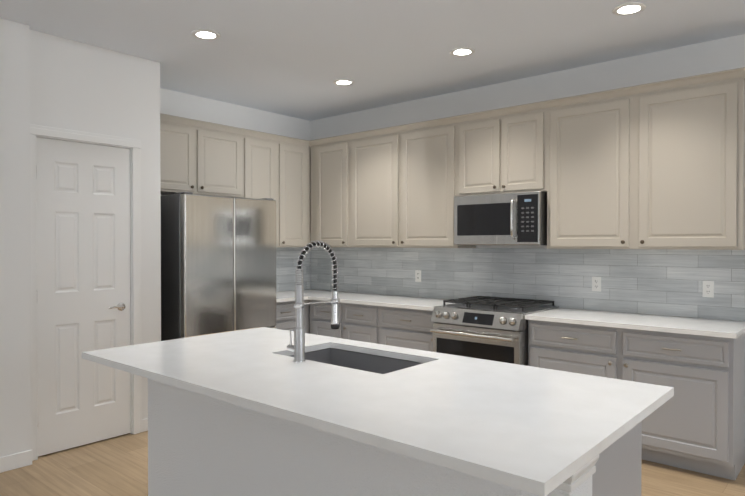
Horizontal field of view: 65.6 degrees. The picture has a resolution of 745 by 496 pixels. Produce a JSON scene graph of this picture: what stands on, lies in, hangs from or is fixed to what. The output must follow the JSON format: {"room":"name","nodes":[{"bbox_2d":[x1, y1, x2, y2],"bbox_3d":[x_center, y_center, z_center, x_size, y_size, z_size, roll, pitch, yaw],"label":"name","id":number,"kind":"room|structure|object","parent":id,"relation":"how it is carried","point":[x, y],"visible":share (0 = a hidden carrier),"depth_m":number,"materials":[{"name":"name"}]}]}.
{"room":"kitchen","nodes":[
{"label":"kitchen","id":0,"kind":"room"},
{"bbox_2d":[0,18,160,456],"bbox_3d":[-2.257,-0.025,4.210,0.748,2.814,1.200,0,1,41],"label":"wall","id":1,"kind":"structure","parent":0,"point":[48,80],"depth_m":3.82,"materials":[{"name":"white paint"}]},
{"bbox_2d":[0,418,147,472],"bbox_3d":[1.591,1.351,2.376,8.998,0.095,3.432,0,1,41],"label":"baseboard","id":2,"kind":"structure","parent":1,"relation":"attached to","point":[15,461],"depth_m":3.65,"materials":[{"name":"white paint"}]},
{"bbox_2d":[30,124,141,460],"bbox_3d":[-2.021,0.285,4.077,0.149,2.195,0.772,0,1,41],"label":"pantry door","id":3,"kind":"structure","parent":1,"relation":"in","point":[85,189],"depth_m":4.04,"materials":[{"name":"white paint"}]},
{"bbox_2d":[160,88,310,290],"bbox_3d":[-4.103,-0.013,2.789,0.200,2.815,10.200,0,1,41],"label":"wall","id":4,"kind":"structure","parent":0,"point":[179,104],"depth_m":5.77,"materials":[{"name":"white paint"}]},
{"bbox_2d":[160,113,243,197],"bbox_3d":[-1.680,-0.809,5.199,0.329,0.642,1.034,0,1,41],"label":"upper cabinet","id":5,"kind":"object","parent":4,"relation":"attached to","point":[199,157],"depth_m":5.13,"materials":[{"name":"beige paint"}]},
{"bbox_2d":[244,129,279,246],"bbox_3d":[-1.210,-0.574,5.750,0.329,1.122,0.412,0,1,41],"label":"upper cabinet","id":6,"kind":"object","parent":4,"relation":"attached to","point":[261,149],"depth_m":5.66,"materials":[{"name":"beige paint"}]},
{"bbox_2d":[276,247,309,291],"bbox_3d":[-1.094,0.224,6.138,0.008,0.477,1.178,0,1,41],"label":"backsplash","id":7,"kind":"structure","parent":4,"relation":"attached to","point":[287,258],"depth_m":6.34,"materials":[{"name":"tile"}]},
{"bbox_2d":[280,135,307,246],"bbox_3d":[-0.945,-0.576,6.058,0.329,1.122,0.400,0,1,41],"label":"upper cabinet","id":8,"kind":"object","parent":4,"relation":"attached to","point":[293,151],"depth_m":5.96,"materials":[{"name":"beige paint"}]},
{"bbox_2d":[0,431,744,495],"bbox_3d":[-0.545,1.470,-0.116,9.400,0.100,10.400,0,1,41],"label":"floor","id":9,"kind":"structure","parent":0,"point":[116,466],"depth_m":3.52,"materials":[{"name":"brown wood"}]},
{"bbox_2d":[161,192,275,340],"bbox_3d":[-1.453,0.464,5.070,0.800,1.820,0.915,0,1,41],"label":"refrigerator","id":10,"kind":"object","parent":9,"relation":"on","point":[218,264],"visible":0.5,"depth_m":4.68,"materials":[{"name":"silver metal"}]},
{"bbox_2d":[275,299,309,333],"bbox_3d":[-0.845,0.931,5.950,0.639,0.869,1.170,0,1,41],"label":"base cabinet","id":11,"kind":"object","parent":9,"relation":"on","point":[285,315],"visible":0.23,"depth_m":5.56,"materials":[{"name":"grey paint"}]},
{"bbox_2d":[310,300,377,343],"bbox_3d":[-0.096,0.934,5.678,0.905,0.868,0.608,0,1,41],"label":"base cabinet","id":12,"kind":"object","parent":9,"relation":"on","point":[358,322],"depth_m":5.39,"materials":[{"name":"grey paint"}]},
{"bbox_2d":[276,289,453,310],"bbox_3d":[-0.271,0.485,5.442,2.167,0.030,1.188,0,1,41],"label":"countertop","id":13,"kind":"structure","parent":12,"relation":"on","point":[418,303],"depth_m":5.46,"materials":[{"name":"stone"}]},
{"bbox_2d":[148,378,641,495],"bbox_3d":[-0.078,0.962,2.545,2.261,0.869,0.766,0,1,41],"label":"kitchen island","id":14,"kind":"object","parent":9,"relation":"on","point":[201,445],"visible":0.31,"depth_m":2.30,"materials":[{"name":"white wood"}]},
{"bbox_2d":[82,327,673,495],"bbox_3d":[-0.152,0.512,2.428,2.325,0.030,1.098,0,1,41],"label":"island countertop","id":15,"kind":"structure","parent":14,"relation":"on","point":[539,431],"depth_m":1.95,"materials":[{"name":"stone"}]},
{"bbox_2d":[287,240,339,362],"bbox_3d":[-0.268,0.229,2.631,0.104,0.532,0.274,0,1,41],"label":"faucet","id":16,"kind":"object","parent":15,"relation":"on","point":[297,348],"visible":1,"depth_m":2.53,"materials":[{"name":"silver metal"}]},
{"bbox_2d":[290,348,422,373],"bbox_3d":[-0.090,0.636,2.674,0.730,0.219,0.440,0,1,41],"label":"sink","id":17,"kind":"object","parent":15,"relation":"in","point":[363,361],"visible":0.02,"depth_m":2.92,"materials":[{"name":"silver metal"}]},
{"bbox_2d":[378,306,432,351],"bbox_3d":[0.493,0.938,5.172,0.648,0.868,0.608,0,1,41],"label":"base cabinet","id":18,"kind":"object","parent":9,"relation":"on","point":[400,327],"depth_m":4.95,"materials":[{"name":"grey paint"}]},
{"bbox_2d":[430,296,558,365],"bbox_3d":[0.973,0.899,4.639,0.762,0.958,0.773,0,1,41],"label":"range","id":19,"kind":"object","parent":9,"relation":"on","point":[488,328],"visible":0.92,"depth_m":4.40,"materials":[{"name":"silver metal"}]},
{"bbox_2d":[528,320,744,479],"bbox_3d":[1.817,0.948,4.037,1.290,0.868,0.608,0,1,41],"label":"base cabinet","id":20,"kind":"object","parent":9,"relation":"on","point":[696,422],"visible":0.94,"depth_m":3.58,"materials":[{"name":"grey paint"}]},
{"bbox_2d":[525,308,744,338],"bbox_3d":[1.813,0.498,4.012,1.314,0.030,0.646,0,1,41],"label":"countertop","id":21,"kind":"structure","parent":20,"relation":"on","point":[698,326],"depth_m":3.85,"materials":[{"name":"stone"}]},
{"bbox_2d":[0,0,744,120],"bbox_3d":[-0.545,-1.444,-0.142,9.400,0.100,10.400,0,1,41],"label":"ceiling","id":22,"kind":"structure","parent":0,"point":[294,58],"depth_m":3.94,"materials":[{"name":"white paint"}]},
{"bbox_2d":[192,29,219,39],"bbox_3d":[-1.110,-1.425,3.855,0.184,0.007,0.184,0,1,41],"label":"recessed light","id":23,"kind":"object","parent":22,"relation":"in","point":[204,34],"visible":1,"depth_m":3.85,"materials":[{"name":"white paint"}]},
{"bbox_2d":[333,79,353,85],"bbox_3d":[-0.249,-1.436,4.993,0.184,0.007,0.184,0,1,41],"label":"recessed light","id":24,"kind":"object","parent":22,"relation":"in","point":[344,82],"visible":1,"depth_m":4.98,"materials":[{"name":"white paint"}]},
{"bbox_2d":[450,47,474,55],"bbox_3d":[0.652,-1.429,4.199,0.184,0.007,0.184,0,1,41],"label":"recessed light","id":25,"kind":"object","parent":22,"relation":"in","point":[463,51],"visible":0.98,"depth_m":4.19,"materials":[{"name":"white paint"}]},
{"bbox_2d":[612,2,645,15],"bbox_3d":[1.523,-1.422,3.433,0.184,0.007,0.184,0,1,41],"label":"recessed light","id":26,"kind":"object","parent":22,"relation":"in","point":[631,8],"visible":1,"depth_m":3.42,"materials":[{"name":"white paint"}]},
{"bbox_2d":[310,34,744,320],"bbox_3d":[2.774,-0.022,3.743,9.400,2.815,0.200,0,1,41],"label":"wall","id":27,"kind":"structure","parent":0,"point":[722,54],"depth_m":4.72,"materials":[{"name":"white paint"}]},
{"bbox_2d":[308,135,347,246],"bbox_3d":[-0.343,-0.576,6.061,0.572,1.122,0.329,0,1,41],"label":"upper cabinet","id":28,"kind":"object","parent":27,"relation":"attached to","point":[327,157],"depth_m":5.94,"materials":[{"name":"beige paint"}]},
{"bbox_2d":[348,116,475,247],"bbox_3d":[0.348,-0.571,5.468,1.250,1.122,0.329,0,1,41],"label":"upper cabinet","id":29,"kind":"object","parent":27,"relation":"attached to","point":[402,178],"depth_m":5.30,"materials":[{"name":"beige paint"}]},
{"bbox_2d":[456,100,547,195],"bbox_3d":[1.128,-0.786,4.798,0.803,0.680,0.329,0,1,41],"label":"upper cabinet","id":30,"kind":"object","parent":27,"relation":"attached to","point":[501,150],"depth_m":4.65,"materials":[{"name":"beige paint"}]},
{"bbox_2d":[454,191,546,244],"bbox_3d":[1.085,-0.234,4.751,0.760,0.409,0.461,0,1,41],"label":"microwave","id":31,"kind":"object","parent":30,"relation":"attached to","point":[519,218],"visible":1,"depth_m":4.58,"materials":[{"name":"silver metal"}]},
{"bbox_2d":[311,247,744,320],"bbox_3d":[0.909,0.232,5.205,4.243,0.477,0.008,0,1,41],"label":"backsplash","id":32,"kind":"structure","parent":27,"relation":"attached to","point":[668,282],"depth_m":4.68,"materials":[{"name":"tile"}]},
{"bbox_2d":[415,270,420,281],"bbox_3d":[0.441,0.264,5.595,0.070,0.114,0.008,0,1,41],"label":"electrical outlet","id":33,"kind":"object","parent":32,"relation":"attached to","point":[417,275],"visible":1,"depth_m":5.59,"materials":[{"name":"white plastic"}]},
{"bbox_2d":[592,277,600,291],"bbox_3d":[1.736,0.274,4.485,0.070,0.114,0.008,0,1,41],"label":"electrical outlet","id":34,"kind":"object","parent":32,"relation":"attached to","point":[596,283],"visible":1,"depth_m":4.48,"materials":[{"name":"white plastic"}]},
{"bbox_2d":[702,281,713,297],"bbox_3d":[2.315,0.278,3.989,0.070,0.114,0.008,0,1,41],"label":"electrical outlet","id":35,"kind":"object","parent":32,"relation":"attached to","point":[707,288],"visible":1,"depth_m":3.99,"materials":[{"name":"white plastic"}]},
{"bbox_2d":[544,86,635,248],"bbox_3d":[1.673,-0.561,4.332,0.634,1.122,0.329,0,1,41],"label":"upper cabinet","id":36,"kind":"object","parent":27,"relation":"attached to","point":[591,193],"depth_m":4.19,"materials":[{"name":"beige paint"}]},
{"bbox_2d":[636,67,744,249],"bbox_3d":[2.157,-0.557,3.917,0.641,1.122,0.329,0,1,41],"label":"upper cabinet","id":37,"kind":"object","parent":27,"relation":"attached to","point":[658,165],"depth_m":3.77,"materials":[{"name":"beige paint"}]}
]}

